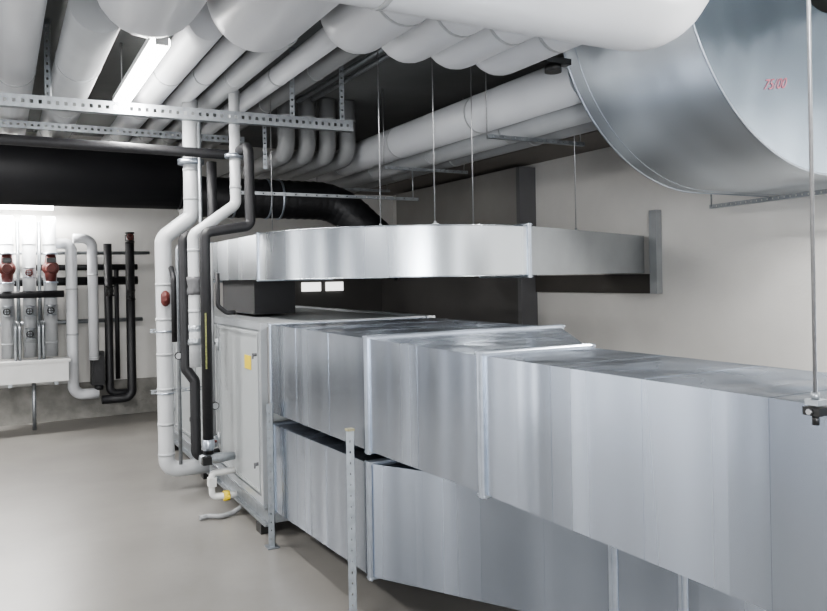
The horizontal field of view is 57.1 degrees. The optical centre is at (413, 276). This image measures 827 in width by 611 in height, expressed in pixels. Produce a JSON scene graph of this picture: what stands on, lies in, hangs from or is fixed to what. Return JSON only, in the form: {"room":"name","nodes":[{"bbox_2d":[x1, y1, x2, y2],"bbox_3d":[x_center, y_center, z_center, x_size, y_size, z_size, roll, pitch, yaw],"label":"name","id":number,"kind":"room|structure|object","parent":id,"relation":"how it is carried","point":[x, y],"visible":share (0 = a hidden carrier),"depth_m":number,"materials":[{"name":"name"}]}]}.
{"room":"mechanical room","nodes":[
{"label":"mechanical room","id":0,"kind":"room"},
{"bbox_2d":[0,132,392,387],"bbox_3d":[-3.670,-0.011,9.273,8.000,3.350,0.200,-1,0,-29],"label":"wall","id":1,"kind":"structure","parent":0,"point":[105,225],"depth_m":9.24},
{"bbox_2d":[0,0,46,134],"bbox_3d":[-1.917,-1.417,3.695,0.266,0.264,11.300,-1,0,-29],"label":"ceiling pipe","id":2,"kind":"object","parent":1,"relation":"attached to","point":[21,21],"visible":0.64,"depth_m":4.33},
{"bbox_2d":[0,356,70,387],"bbox_3d":[-4.726,1.053,8.172,1.860,0.280,0.630,-1,0,-29],"label":"trough","id":3,"kind":"object","parent":1,"relation":"attached to","point":[50,369],"visible":1,"depth_m":8.20,"materials":[{"name":"white plastic"}]},
{"bbox_2d":[0,216,14,358],"bbox_3d":[-4.479,0.113,8.377,0.144,1.570,0.146,-1,0,-29],"label":"pipe","id":4,"kind":"object","parent":3,"relation":"on","point":[6,222],"visible":0.74,"depth_m":8.32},
{"bbox_2d":[2,306,12,316],"bbox_3d":[-4.403,0.377,8.246,0.105,0.120,0.164,-1,0,-29],"label":"valve","id":5,"kind":"object","parent":4,"relation":"attached to","point":[7,311],"visible":1,"depth_m":8.23,"materials":[{"name":"metal"}]},
{"bbox_2d":[0,253,15,283],"bbox_3d":[-4.398,-0.093,8.221,0.176,0.340,0.265,-1,0,-29],"label":"pump","id":6,"kind":"object","parent":4,"relation":"attached to","point":[7,267],"visible":1,"depth_m":8.21,"materials":[{"name":"red paint"}]},
{"bbox_2d":[13,321,17,360],"bbox_3d":[-4.368,0.698,8.339,0.030,0.416,0.368,-1,0,-29],"label":"tube","id":7,"kind":"object","parent":3,"relation":"attached to","point":[15,323],"visible":0.98,"depth_m":8.18,"materials":[{"name":"metal"}]},
{"bbox_2d":[15,221,20,355],"bbox_3d":[-4.430,0.137,8.518,0.039,1.520,0.040,-1,0,-29],"label":"pipe","id":8,"kind":"object","parent":3,"relation":"on","point":[16,222],"visible":0.71,"depth_m":8.50,"materials":[{"name":"metal"}]},
{"bbox_2d":[14,276,137,286],"bbox_3d":[-4.236,0.054,8.692,2.050,0.098,0.100,-1,0,-29],"label":"pipe","id":9,"kind":"object","parent":8,"relation":"attached to","point":[121,280],"visible":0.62,"depth_m":8.87,"materials":[{"name":"black plastic"}]},
{"bbox_2d":[114,270,119,378],"bbox_3d":[-3.532,0.562,9.058,0.049,1.300,0.050,-1,0,-29],"label":"pipe","id":10,"kind":"object","parent":9,"relation":"attached to","point":[116,273],"visible":1,"depth_m":9.04,"materials":[{"name":"black plastic"}]},
{"bbox_2d":[0,317,142,326],"bbox_3d":[-4.205,0.523,8.704,2.100,0.049,0.050,-1,0,-29],"label":"pipe","id":11,"kind":"object","parent":10,"relation":"attached to","point":[101,320],"visible":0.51,"depth_m":8.96,"materials":[{"name":"metal"}]},
{"bbox_2d":[17,321,21,360],"bbox_3d":[-4.333,0.698,8.358,0.030,0.416,0.368,-1,0,-29],"label":"tube","id":12,"kind":"object","parent":3,"relation":"attached to","point":[18,322],"visible":1,"depth_m":8.20,"materials":[{"name":"metal"}]},
{"bbox_2d":[21,216,37,357],"bbox_3d":[-4.286,0.110,8.482,0.144,1.570,0.146,-1,0,-29],"label":"pipe","id":13,"kind":"object","parent":3,"relation":"on","point":[27,222],"visible":0.83,"depth_m":8.43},
{"bbox_2d":[24,267,34,277],"bbox_3d":[-4.217,-0.046,8.351,0.105,0.120,0.164,-1,0,-29],"label":"valve","id":14,"kind":"object","parent":13,"relation":"attached to","point":[29,272],"visible":1,"depth_m":8.33,"materials":[{"name":"metal"}]},
{"bbox_2d":[25,305,35,316],"bbox_3d":[-4.210,0.373,8.351,0.105,0.120,0.164,-1,0,-29],"label":"valve","id":15,"kind":"object","parent":13,"relation":"attached to","point":[30,310],"visible":1,"depth_m":8.34,"materials":[{"name":"metal"}]},
{"bbox_2d":[25,328,35,338],"bbox_3d":[-4.205,0.624,8.351,0.105,0.120,0.164,-1,0,-29],"label":"valve","id":16,"kind":"object","parent":13,"relation":"attached to","point":[30,333],"visible":1,"depth_m":8.34,"materials":[{"name":"metal"}]},
{"bbox_2d":[0,290,63,298],"bbox_3d":[-4.474,0.198,8.266,1.220,0.079,0.080,-1,0,-29],"label":"pipe","id":17,"kind":"object","parent":13,"relation":"attached to","point":[55,293],"visible":1,"depth_m":8.37,"materials":[{"name":"black plastic"}]},
{"bbox_2d":[37,320,40,359],"bbox_3d":[-4.166,0.695,8.449,0.030,0.416,0.368,-1,0,-29],"label":"tube","id":18,"kind":"object","parent":3,"relation":"attached to","point":[38,322],"visible":0.98,"depth_m":8.29,"materials":[{"name":"metal"}]},
{"bbox_2d":[37,222,41,355],"bbox_3d":[-4.241,0.134,8.620,0.039,1.520,0.040,-1,0,-29],"label":"pipe","id":19,"kind":"object","parent":3,"relation":"on","point":[38,223],"visible":0.71,"depth_m":8.61,"materials":[{"name":"metal"}]},
{"bbox_2d":[36,264,137,270],"bbox_3d":[-3.843,-0.113,8.907,1.150,0.069,0.070,-1,0,-29],"label":"pipe","id":20,"kind":"object","parent":19,"relation":"attached to","point":[79,266],"visible":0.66,"depth_m":8.96,"materials":[{"name":"black plastic"}]},
{"bbox_2d":[40,320,44,358],"bbox_3d":[-4.131,0.694,8.468,0.030,0.416,0.368,-1,0,-29],"label":"tube","id":21,"kind":"object","parent":3,"relation":"attached to","point":[41,321],"visible":1,"depth_m":8.31,"materials":[{"name":"metal"}]},
{"bbox_2d":[42,216,57,356],"bbox_3d":[-4.101,0.107,8.583,0.144,1.570,0.146,-1,0,-29],"label":"pipe","id":22,"kind":"object","parent":3,"relation":"on","point":[48,222],"visible":0.76,"depth_m":8.53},
{"bbox_2d":[42,253,58,282],"bbox_3d":[-4.020,-0.100,8.427,0.176,0.340,0.265,-1,0,-29],"label":"pump","id":23,"kind":"object","parent":22,"relation":"attached to","point":[50,268],"visible":1,"depth_m":8.42,"materials":[{"name":"red paint"}]},
{"bbox_2d":[46,305,56,315],"bbox_3d":[-4.025,0.370,8.451,0.105,0.120,0.164,-1,0,-29],"label":"valve","id":24,"kind":"object","parent":22,"relation":"attached to","point":[51,309],"visible":1,"depth_m":8.43,"materials":[{"name":"metal"}]},
{"bbox_2d":[56,238,99,399],"bbox_3d":[-3.853,0.482,8.714,0.430,1.852,0.130,-1,0,-29],"label":"pipe","id":25,"kind":"object","parent":3,"relation":"attached to","point":[70,248],"visible":0.99,"depth_m":8.64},
{"bbox_2d":[90,351,104,389],"bbox_3d":[-3.662,1.084,8.812,0.140,0.440,0.200,-1,0,-29],"label":"box","id":26,"kind":"object","parent":25,"relation":"attached to","point":[97,367],"visible":0.94,"depth_m":8.74,"materials":[{"name":"black plastic"}]},
{"bbox_2d":[72,234,99,359],"bbox_3d":[-3.712,0.228,8.622,0.257,1.434,0.116,-1,0,-29],"label":"pipe","id":27,"kind":"object","parent":26,"relation":"attached to","point":[92,254],"visible":1,"depth_m":8.61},
{"bbox_2d":[103,244,127,394],"bbox_3d":[-3.476,0.508,8.918,0.274,1.794,0.090,-1,0,-29],"label":"pipe","id":28,"kind":"object","parent":26,"relation":"attached to","point":[107,248],"visible":0.84,"depth_m":8.84,"materials":[{"name":"black plastic"}]},
{"bbox_2d":[105,286,113,295],"bbox_3d":[-3.493,0.161,8.742,0.105,0.120,0.164,-1,0,-29],"label":"valve","id":29,"kind":"object","parent":28,"relation":"attached to","point":[109,290],"visible":1,"depth_m":8.72,"materials":[{"name":"black metal"}]},
{"bbox_2d":[101,235,136,403],"bbox_3d":[-3.432,0.485,8.829,0.379,1.949,0.100,-1,0,-29],"label":"pipe","id":30,"kind":"object","parent":28,"relation":"attached to","point":[129,246],"visible":0.99,"depth_m":8.85,"materials":[{"name":"black plastic"}]},
{"bbox_2d":[125,232,133,242],"bbox_3d":[-3.301,-0.462,8.852,0.105,0.120,0.164,-1,0,-29],"label":"valve","id":31,"kind":"object","parent":30,"relation":"attached to","point":[129,235],"visible":1,"depth_m":8.84,"materials":[{"name":"red metal"}]},
{"bbox_2d":[126,290,134,299],"bbox_3d":[-3.290,0.207,8.852,0.105,0.120,0.164,-1,0,-29],"label":"valve","id":32,"kind":"object","parent":30,"relation":"attached to","point":[130,294],"visible":1,"depth_m":8.84,"materials":[{"name":"black metal"}]},
{"bbox_2d":[36,0,119,137],"bbox_3d":[-2.971,-1.398,6.411,0.286,0.284,5.520,-1,0,-29],"label":"ceiling pipe","id":33,"kind":"object","parent":1,"relation":"attached to","point":[87,36],"visible":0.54,"depth_m":4.49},
{"bbox_2d":[0,119,243,143],"bbox_3d":[-3.305,-1.222,6.027,3.980,0.060,0.034,-1,0,-29],"label":"channel","id":34,"kind":"object","parent":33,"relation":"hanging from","point":[7,122],"visible":0.87,"depth_m":6.38,"materials":[{"name":"metal"}]},
{"bbox_2d":[0,377,157,425],"bbox_3d":[-4.949,1.477,8.428,4.500,0.420,0.040,-1,0,-29],"label":"trim","id":35,"kind":"structure","parent":1,"relation":"attached to","point":[54,402],"depth_m":8.88,"materials":[{"name":"concrete"}]},
{"bbox_2d":[14,251,149,254],"bbox_3d":[-4.194,-0.277,8.763,2.200,0.039,0.040,-1,0,-29],"label":"pipe","id":36,"kind":"object","parent":1,"relation":"attached to","point":[58,252],"visible":0.51,"depth_m":9.02,"materials":[{"name":"metal"}]},
{"bbox_2d":[100,3,222,142],"bbox_3d":[-2.470,-1.407,6.683,0.216,0.214,5.520,-1,0,-29],"label":"ceiling pipe","id":37,"kind":"object","parent":1,"relation":"attached to","point":[188,46],"visible":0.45,"depth_m":4.84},
{"bbox_2d":[128,36,245,143],"bbox_3d":[-2.259,-1.411,6.798,0.156,0.155,5.520,-1,0,-29],"label":"ceiling pipe","id":38,"kind":"object","parent":1,"relation":"attached to","point":[224,53],"visible":0.55,"depth_m":5.30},
{"bbox_2d":[150,99,209,476],"bbox_3d":[-1.802,0.081,5.864,0.450,2.900,0.265,-1,0,-39],"label":"riser pipe","id":39,"kind":"object","parent":38,"relation":"attached to","point":[189,217],"depth_m":5.76,"materials":[{"name":"white plastic"}]},
{"bbox_2d":[175,112,202,464],"bbox_3d":[-1.697,0.070,5.769,0.208,2.680,0.028,-1,0,-29],"label":"riser pipe","id":40,"kind":"object","parent":39,"relation":"attached to","point":[198,123],"visible":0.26,"depth_m":5.72,"materials":[{"name":"metal"}]},
{"bbox_2d":[168,266,176,341],"bbox_3d":[-1.796,0.199,5.670,0.040,0.565,0.123,-1,0,-29],"label":"riser pipe","id":41,"kind":"object","parent":40,"relation":"attached to","point":[170,268],"visible":1,"depth_m":5.62,"materials":[{"name":"black plastic"}]},
{"bbox_2d":[150,38,297,145],"bbox_3d":[-2.066,-1.414,6.903,0.156,0.155,5.520,-1,0,-29],"label":"ceiling pipe","id":42,"kind":"object","parent":1,"relation":"attached to","point":[250,64],"visible":0.4,"depth_m":5.38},
{"bbox_2d":[187,90,242,367],"bbox_3d":[-1.432,-0.365,5.540,0.438,2.020,0.156,-1,0,-34],"label":"riser pipe","id":43,"kind":"object","parent":42,"relation":"attached to","point":[193,279],"visible":0.95,"depth_m":5.46,"materials":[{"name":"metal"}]},
{"bbox_2d":[175,27,336,146],"bbox_3d":[-1.785,-1.419,6.930,0.146,0.145,5.740,-1,0,-29],"label":"ceiling pipe","id":44,"kind":"object","parent":1,"relation":"attached to","point":[319,44],"visible":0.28,"depth_m":5.22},
{"bbox_2d":[201,47,359,148],"bbox_3d":[-1.523,-1.544,7.198,0.146,0.145,5.520,-1,0,-29],"label":"ceiling pipe","id":45,"kind":"object","parent":1,"relation":"attached to","point":[337,57],"visible":0.41,"depth_m":5.93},
{"bbox_2d":[301,282,320,291],"bbox_3d":[-1.393,0.134,10.354,0.270,0.120,0.030,-1,0,-29],"label":"window","id":46,"kind":"structure","parent":1,"relation":"in","point":[311,286],"depth_m":10.34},
{"bbox_2d":[326,282,342,290],"bbox_3d":[-1.094,0.129,10.517,0.250,0.120,0.030,-1,0,-29],"label":"window","id":47,"kind":"structure","parent":1,"relation":"in","point":[330,286],"depth_m":10.50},
{"bbox_2d":[295,278,381,311],"bbox_3d":[-1.367,0.794,10.391,2.090,1.660,0.020,-1,0,-29],"label":"trim","id":48,"kind":"structure","parent":1,"relation":"attached to","point":[356,294],"depth_m":10.62,"materials":[{"name":"paint"}]},
{"bbox_2d":[0,411,519,610],"bbox_3d":[-0.538,1.710,3.561,8.000,0.200,13.200,-1,0,-29],"label":"floor","id":49,"kind":"structure","parent":0,"point":[91,519],"depth_m":4.66,"materials":[{"name":"concrete"}]},
{"bbox_2d":[32,383,36,429],"bbox_3d":[-4.150,1.408,8.316,0.040,0.530,0.040,-1,0,-29],"label":"tube","id":50,"kind":"object","parent":49,"relation":"on","point":[34,419],"visible":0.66,"depth_m":8.30,"materials":[{"name":"metal"}]},
{"bbox_2d":[199,505,241,519],"bbox_3d":[-1.295,1.589,5.120,0.292,0.060,0.077,-1,0,-29],"label":"hose","id":51,"kind":"object","parent":49,"relation":"on","point":[238,508],"visible":1,"depth_m":5.09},
{"bbox_2d":[264,403,279,549],"bbox_3d":[-0.853,1.185,4.544,0.070,0.860,0.080,-1,0,-29],"label":"support post","id":52,"kind":"object","parent":49,"relation":"on","point":[272,544],"visible":1,"depth_m":4.53,"materials":[{"name":"metal"}]},
{"bbox_2d":[173,305,434,534],"bbox_3d":[-1.232,0.959,6.610,1.306,1.325,3.590,-1,0,-29],"label":"air handling unit","id":53,"kind":"object","parent":49,"relation":"on","point":[241,359],"visible":0.26,"depth_m":5.29,"materials":[{"name":"metal"}]},
{"bbox_2d":[178,161,219,459],"bbox_3d":[-1.589,0.247,5.679,0.313,2.238,0.126,-1,0,-41],"label":"riser pipe","id":54,"kind":"object","parent":53,"relation":"attached to","point":[191,376],"visible":0.65,"depth_m":5.59,"materials":[{"name":"black plastic"}]},
{"bbox_2d":[174,352,180,359],"bbox_3d":[-1.730,0.580,5.594,0.056,0.056,0.027,-1,0,-29],"label":"pressure gauge","id":55,"kind":"object","parent":54,"relation":"attached to","point":[177,355],"visible":1,"depth_m":5.58,"materials":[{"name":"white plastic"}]},
{"bbox_2d":[199,452,235,465],"bbox_3d":[-1.335,1.244,5.201,0.240,0.072,0.136,-1,0,-29],"label":"control valve","id":56,"kind":"object","parent":53,"relation":"attached to","point":[204,459],"visible":1,"depth_m":5.20,"materials":[{"name":"metal"}]},
{"bbox_2d":[207,467,236,500],"bbox_3d":[-1.306,1.429,5.212,0.185,0.217,0.130,-1,0,-29],"label":"trap","id":57,"kind":"object","parent":53,"relation":"attached to","point":[226,495],"visible":1,"depth_m":5.20,"materials":[{"name":"white plastic"}]},
{"bbox_2d":[215,273,235,314],"bbox_3d":[-1.332,0.121,5.375,0.136,0.296,0.032,-1,0,-29],"label":"riser pipe","id":58,"kind":"object","parent":53,"relation":"attached to","point":[217,275],"visible":1,"depth_m":5.34,"materials":[{"name":"black plastic"}]},
{"bbox_2d":[210,210,662,314],"bbox_3d":[0.282,-0.140,6.387,3.395,0.810,2.891,-1,0,-29],"label":"duct","id":59,"kind":"object","parent":53,"relation":"on","point":[259,272],"visible":0.93,"depth_m":5.12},
{"bbox_2d":[267,316,826,610],"bbox_3d":[0.875,0.527,2.607,1.138,0.562,5.555,-1,0,-29],"label":"duct","id":60,"kind":"object","parent":53,"relation":"attached to","point":[713,474],"visible":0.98,"depth_m":2.14,"materials":[{"name":"metal"}]},
{"bbox_2d":[345,427,356,610],"bbox_3d":[-0.284,1.150,3.488,0.070,0.910,0.080,-1,0,-29],"label":"support post","id":61,"kind":"object","parent":49,"relation":"on","point":[350,457],"visible":1,"depth_m":3.48,"materials":[{"name":"metal"}]},
{"bbox_2d":[269,420,765,610],"bbox_3d":[0.647,1.202,3.571,1.456,0.774,3.907,-1,0,-43],"label":"duct","id":62,"kind":"object","parent":49,"relation":"on","point":[415,527],"visible":0.45,"depth_m":3.21,"materials":[{"name":"metal"}]},
{"bbox_2d":[26,0,826,150],"bbox_3d":[-0.600,-1.840,3.561,8.000,0.200,13.200,-1,0,-29],"label":"ceiling","id":63,"kind":"structure","parent":0,"point":[407,87],"depth_m":6.92,"materials":[{"name":"concrete"}]},
{"bbox_2d":[0,130,54,209],"bbox_3d":[-4.553,-1.207,8.293,1.150,0.928,0.096,-1,0,-29],"label":"lamp","id":64,"kind":"object","parent":63,"relation":"hanging from","point":[22,207],"visible":0.24,"depth_m":8.40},
{"bbox_2d":[44,18,51,95],"bbox_3d":[-2.422,-1.438,5.033,0.035,0.540,0.035,-1,0,-12],"label":"hanger","id":65,"kind":"object","parent":63,"relation":"hanging from","point":[47,21],"visible":0.84,"depth_m":5.02,"materials":[{"name":"metal"}]},
{"bbox_2d":[112,36,170,109],"bbox_3d":[-1.809,-1.480,4.960,0.096,0.478,1.780,-1,0,-29],"label":"lamp","id":66,"kind":"object","parent":63,"relation":"hanging from","point":[152,51],"visible":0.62,"depth_m":4.67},
{"bbox_2d":[97,0,207,37],"bbox_3d":[-0.042,-1.474,1.413,0.516,0.551,6.010,-1,0,-29],"label":"ceiling pipe","id":67,"kind":"object","parent":63,"relation":"attached to","point":[141,18],"visible":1,"depth_m":3.52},
{"bbox_2d":[220,99,294,178],"bbox_3d":[-1.879,-1.390,8.446,0.170,0.634,2.985,-1,0,-29],"label":"pipe","id":68,"kind":"object","parent":63,"relation":"hanging from","point":[283,154],"visible":0.66,"depth_m":7.19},
{"bbox_2d":[262,117,266,168],"bbox_3d":[-1.417,-1.375,7.228,0.035,0.700,0.035,-1,0,-12],"label":"hanger","id":69,"kind":"object","parent":63,"relation":"hanging from","point":[263,118],"visible":0.62,"depth_m":7.21,"materials":[{"name":"metal"}]},
{"bbox_2d":[270,94,272,230],"bbox_3d":[-1.199,-1.018,6.413,0.032,1.423,0.028,-1,0,-29],"label":"rod","id":70,"kind":"object","parent":63,"relation":"hanging from","point":[270,94],"visible":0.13,"depth_m":6.41,"materials":[{"name":"metal"}]},
{"bbox_2d":[207,0,338,51],"bbox_3d":[0.450,-1.482,1.681,0.516,0.551,6.010,-1,0,-29],"label":"ceiling pipe","id":71,"kind":"object","parent":63,"relation":"attached to","point":[251,25],"visible":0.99,"depth_m":3.67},
{"bbox_2d":[254,96,315,178],"bbox_3d":[-1.695,-1.393,8.546,0.170,0.634,2.985,-1,0,-29],"label":"pipe","id":72,"kind":"object","parent":63,"relation":"hanging from","point":[305,152],"visible":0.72,"depth_m":7.28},
{"bbox_2d":[289,47,294,115],"bbox_3d":[-0.921,-1.464,5.746,0.035,0.540,0.035,-1,0,-12],"label":"hanger","id":73,"kind":"object","parent":63,"relation":"hanging from","point":[291,83],"visible":0.56,"depth_m":5.73,"materials":[{"name":"metal"}]},
{"bbox_2d":[0,92,352,132],"bbox_3d":[-2.440,-1.118,4.857,4.383,0.080,0.064,-1,0,-26],"label":"channel","id":74,"kind":"object","parent":73,"relation":"hanging from","point":[8,103],"visible":1,"depth_m":5.21,"materials":[{"name":"metal"}]},
{"bbox_2d":[269,98,335,180],"bbox_3d":[-1.510,-1.397,8.646,0.170,0.634,2.985,-1,0,-29],"label":"pipe","id":75,"kind":"object","parent":63,"relation":"hanging from","point":[324,156],"visible":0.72,"depth_m":7.37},
{"bbox_2d":[286,100,355,180],"bbox_3d":[-1.326,-1.400,8.747,0.170,0.634,2.985,-1,0,-29],"label":"pipe","id":76,"kind":"object","parent":63,"relation":"hanging from","point":[344,157],"visible":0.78,"depth_m":7.48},
{"bbox_2d":[296,48,383,102],"bbox_3d":[-0.476,-1.642,5.959,0.040,0.040,2.500,-1,0,-29],"label":"conduit","id":77,"kind":"object","parent":63,"relation":"attached to","point":[372,55],"visible":0.66,"depth_m":6.16,"materials":[{"name":"metal"}]},
{"bbox_2d":[339,65,344,119],"bbox_3d":[-0.559,-1.470,5.897,0.035,0.540,0.035,-1,0,-12],"label":"hanger","id":78,"kind":"object","parent":63,"relation":"hanging from","point":[341,74],"visible":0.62,"depth_m":5.88,"materials":[{"name":"metal"}]},
{"bbox_2d":[311,54,389,101],"bbox_3d":[-0.345,-1.674,6.030,0.040,0.040,2.500,-1,0,-29],"label":"conduit","id":79,"kind":"object","parent":63,"relation":"attached to","point":[384,57],"visible":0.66,"depth_m":6.28,"materials":[{"name":"metal"}]},
{"bbox_2d":[316,134,389,191],"bbox_3d":[-0.692,-1.366,8.760,0.915,0.744,0.035,-1,0,-29],"label":"rail","id":80,"kind":"object","parent":63,"relation":"hanging from","point":[347,189],"visible":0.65,"depth_m":8.78,"materials":[{"name":"metal"}]},
{"bbox_2d":[320,4,426,53],"bbox_3d":[-0.050,-1.474,3.628,0.346,0.552,1.640,-1,0,-29],"label":"ceiling pipe","id":81,"kind":"object","parent":63,"relation":"attached to","point":[353,29],"visible":0.72,"depth_m":3.82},
{"bbox_2d":[377,50,381,224],"bbox_3d":[-0.224,-1.035,4.952,0.032,1.423,0.028,-1,0,-29],"label":"rod","id":82,"kind":"object","parent":63,"relation":"hanging from","point":[377,50],"visible":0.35,"depth_m":4.95,"materials":[{"name":"metal"}]},
{"bbox_2d":[382,89,467,173],"bbox_3d":[0.119,-1.380,7.266,0.915,0.744,0.035,-1,0,-29],"label":"rail","id":83,"kind":"object","parent":63,"relation":"hanging from","point":[386,167],"visible":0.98,"depth_m":7.18,"materials":[{"name":"metal"}]},
{"bbox_2d":[381,18,483,62],"bbox_3d":[0.228,-1.478,3.808,0.306,0.552,1.650,-1,0,-29],"label":"ceiling pipe","id":84,"kind":"object","parent":63,"relation":"attached to","point":[430,37],"visible":0.41,"depth_m":3.96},
{"bbox_2d":[431,58,438,223],"bbox_3d":[0.125,-1.041,4.812,0.032,1.423,0.028,-1,0,-29],"label":"rod","id":85,"kind":"object","parent":63,"relation":"hanging from","point":[431,58],"visible":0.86,"depth_m":4.81,"materials":[{"name":"metal"}]},
{"bbox_2d":[470,67,473,223],"bbox_3d":[0.393,-1.046,5.116,0.032,1.423,0.028,-1,0,-29],"label":"rod","id":86,"kind":"object","parent":63,"relation":"hanging from","point":[470,67],"visible":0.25,"depth_m":5.11,"materials":[{"name":"metal"}]},
{"bbox_2d":[431,28,533,68],"bbox_3d":[0.501,-1.483,3.955,0.296,0.552,1.640,-1,0,-29],"label":"ceiling pipe","id":87,"kind":"object","parent":63,"relation":"attached to","point":[486,43],"visible":0.26,"depth_m":4.10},
{"bbox_2d":[321,0,708,51],"bbox_3d":[0.083,-1.293,2.447,2.448,0.917,0.336,-1,0,-29],"label":"ceiling pipe","id":88,"kind":"object","parent":63,"relation":"hanging from","point":[619,25],"visible":1,"depth_m":2.60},
{"bbox_2d":[476,37,581,75],"bbox_3d":[0.773,-1.488,4.103,0.286,0.552,1.630,-1,0,-29],"label":"ceiling pipe","id":89,"kind":"object","parent":63,"relation":"attached to","point":[534,50],"visible":0.25,"depth_m":4.25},
{"bbox_2d":[485,72,584,146],"bbox_3d":[0.930,-1.394,5.772,0.915,0.744,0.035,-1,0,-29],"label":"rail","id":90,"kind":"object","parent":63,"relation":"hanging from","point":[488,136],"visible":0.94,"depth_m":5.71,"materials":[{"name":"metal"}]},
{"bbox_2d":[307,67,581,182],"bbox_3d":[-0.347,-1.254,7.515,0.306,0.304,6.080,-1,0,-29],"label":"ceiling pipe","id":91,"kind":"object","parent":90,"relation":"on","point":[537,93],"visible":0.56,"depth_m":5.83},
{"bbox_2d":[326,103,591,187],"bbox_3d":[-0.100,-1.158,7.649,0.226,0.224,6.080,-1,0,-29],"label":"ceiling pipe","id":92,"kind":"object","parent":90,"relation":"on","point":[574,115],"visible":0.41,"depth_m":6.32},
{"bbox_2d":[241,169,418,200],"bbox_3d":[-0.775,-0.910,7.004,1.850,0.354,0.035,-1,0,-29],"label":"rail","id":93,"kind":"object","parent":92,"relation":"hanging from","point":[256,192],"visible":0.72,"depth_m":7.02,"materials":[{"name":"metal"}]},
{"bbox_2d":[349,122,597,192],"bbox_3d":[0.120,-1.152,7.768,0.206,0.204,6.080,-1,0,-29],"label":"ceiling pipe","id":94,"kind":"object","parent":90,"relation":"on","point":[586,127],"visible":0.24,"depth_m":6.65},
{"bbox_2d":[539,55,570,74],"bbox_3d":[0.822,-1.490,4.506,0.190,0.550,0.110,-1,0,-29],"label":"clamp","id":95,"kind":"object","parent":63,"relation":"hanging from","point":[553,65],"visible":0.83,"depth_m":4.47,"materials":[{"name":"black plastic"}]},
{"bbox_2d":[574,136,576,229],"bbox_3d":[1.228,-1.060,5.798,0.032,1.423,0.028,-1,0,-29],"label":"rod","id":96,"kind":"object","parent":63,"relation":"hanging from","point":[574,136],"visible":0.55,"depth_m":5.79,"materials":[{"name":"metal"}]},
{"bbox_2d":[563,0,826,196],"bbox_3d":[1.974,-1.176,4.724,1.967,1.197,0.974,-1,0,-29],"label":"duct","id":97,"kind":"object","parent":63,"relation":"hanging from","point":[720,107],"visible":0.84,"depth_m":4.29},
{"bbox_2d":[804,0,826,405],"bbox_3d":[0.784,-0.755,1.512,0.032,2.018,0.028,-1,0,-29],"label":"rod","id":98,"kind":"object","parent":63,"relation":"hanging from","point":[815,400],"visible":1,"depth_m":1.51,"materials":[{"name":"metal"}]},
{"bbox_2d":[802,405,826,425],"bbox_3d":[0.802,0.276,1.512,0.052,0.036,0.036,-1,0,-29],"label":"clamp","id":99,"kind":"object","parent":98,"relation":"attached to","point":[816,412],"visible":0.98,"depth_m":1.50,"materials":[{"name":"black metal"}]},
{"bbox_2d":[393,147,826,372],"bbox_3d":[2.858,-0.125,5.421,0.200,3.350,12.800,-1,0,-29],"label":"wall","id":100,"kind":"structure","parent":0,"point":[736,280],"depth_m":6.21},
{"bbox_2d":[382,277,517,323],"bbox_3d":[0.421,0.718,9.507,0.210,1.750,3.280,-1,0,-29],"label":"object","id":101,"kind":"structure","parent":100,"relation":"attached to","point":[458,298],"depth_m":9.13,"materials":[{"name":"paint"}]},
{"bbox_2d":[396,167,516,224],"bbox_3d":[0.520,-0.654,9.290,0.200,0.990,2.780,-1,0,-29],"label":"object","id":102,"kind":"structure","parent":100,"relation":"attached to","point":[494,194],"depth_m":8.89,"materials":[{"name":"grey paint"}]},
{"bbox_2d":[353,130,610,195],"bbox_3d":[0.790,-1.479,8.295,0.650,0.570,5.800,-1,0,-29],"label":"trim","id":103,"kind":"structure","parent":100,"relation":"attached to","point":[593,140],"depth_m":7.95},
{"bbox_2d":[516,166,537,324],"bbox_3d":[1.209,0.209,8.039,0.210,2.740,0.060,-1,0,-29],"label":"trim","id":104,"kind":"structure","parent":100,"relation":"attached to","point":[525,176],"depth_m":8.01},
{"bbox_2d":[709,189,826,208],"bbox_3d":[2.538,-0.877,5.139,0.038,0.695,1.519,-1,0,-19],"label":"support rail","id":105,"kind":"object","parent":100,"relation":"attached to","point":[824,191],"visible":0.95,"depth_m":5.32,"materials":[{"name":"metal"}]},
{"bbox_3d":[-3.996,-0.005,1.700,0.200,3.350,12.800,-1,0,-29],"label":"wall","id":106,"kind":"structure","parent":0,"visible":0},
{"bbox_2d":[0,145,183,209],"bbox_3d":[-4.096,-0.929,6.433,4.130,0.602,0.606,-1,0,-29],"label":"duct","id":107,"kind":"object","parent":106,"relation":"attached to","point":[32,176],"visible":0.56,"depth_m":6.80,"materials":[{"name":"plastic"}]},
{"bbox_2d":[178,176,398,280],"bbox_3d":[-1.151,-0.478,7.937,2.505,1.081,0.650,-1,0,-19],"label":"duct","id":108,"kind":"object","parent":107,"relation":"attached to","point":[340,212],"visible":0.52,"depth_m":7.85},
{"bbox_2d":[0,134,254,453],"bbox_3d":[-3.046,0.135,4.583,4.176,2.196,0.548,-1,0,-29],"label":"riser pipe","id":109,"kind":"object","parent":106,"relation":"attached to","point":[245,149],"visible":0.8,"depth_m":5.20,"materials":[{"name":"black plastic"}]},
{"bbox_2d":[210,244,215,435],"bbox_3d":[-1.427,0.445,5.388,0.032,1.360,0.032,-1,0,-29],"label":"riser pipe","id":110,"kind":"object","parent":109,"relation":"attached to","point":[211,245],"visible":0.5,"depth_m":5.38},
{"bbox_2d":[213,401,218,409],"bbox_3d":[-1.396,0.904,5.346,0.056,0.056,0.027,-1,0,-29],"label":"pressure gauge","id":111,"kind":"object","parent":110,"relation":"attached to","point":[215,404],"visible":0.73,"depth_m":5.34,"materials":[{"name":"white plastic"}]},
{"bbox_2d":[214,435,218,447],"bbox_3d":[-1.427,1.165,5.371,0.102,0.080,0.082,-1,0,-29],"label":"shutoff valve","id":112,"kind":"object","parent":110,"relation":"attached to","point":[216,439],"visible":0.44,"depth_m":5.37,"materials":[{"name":"metal"}]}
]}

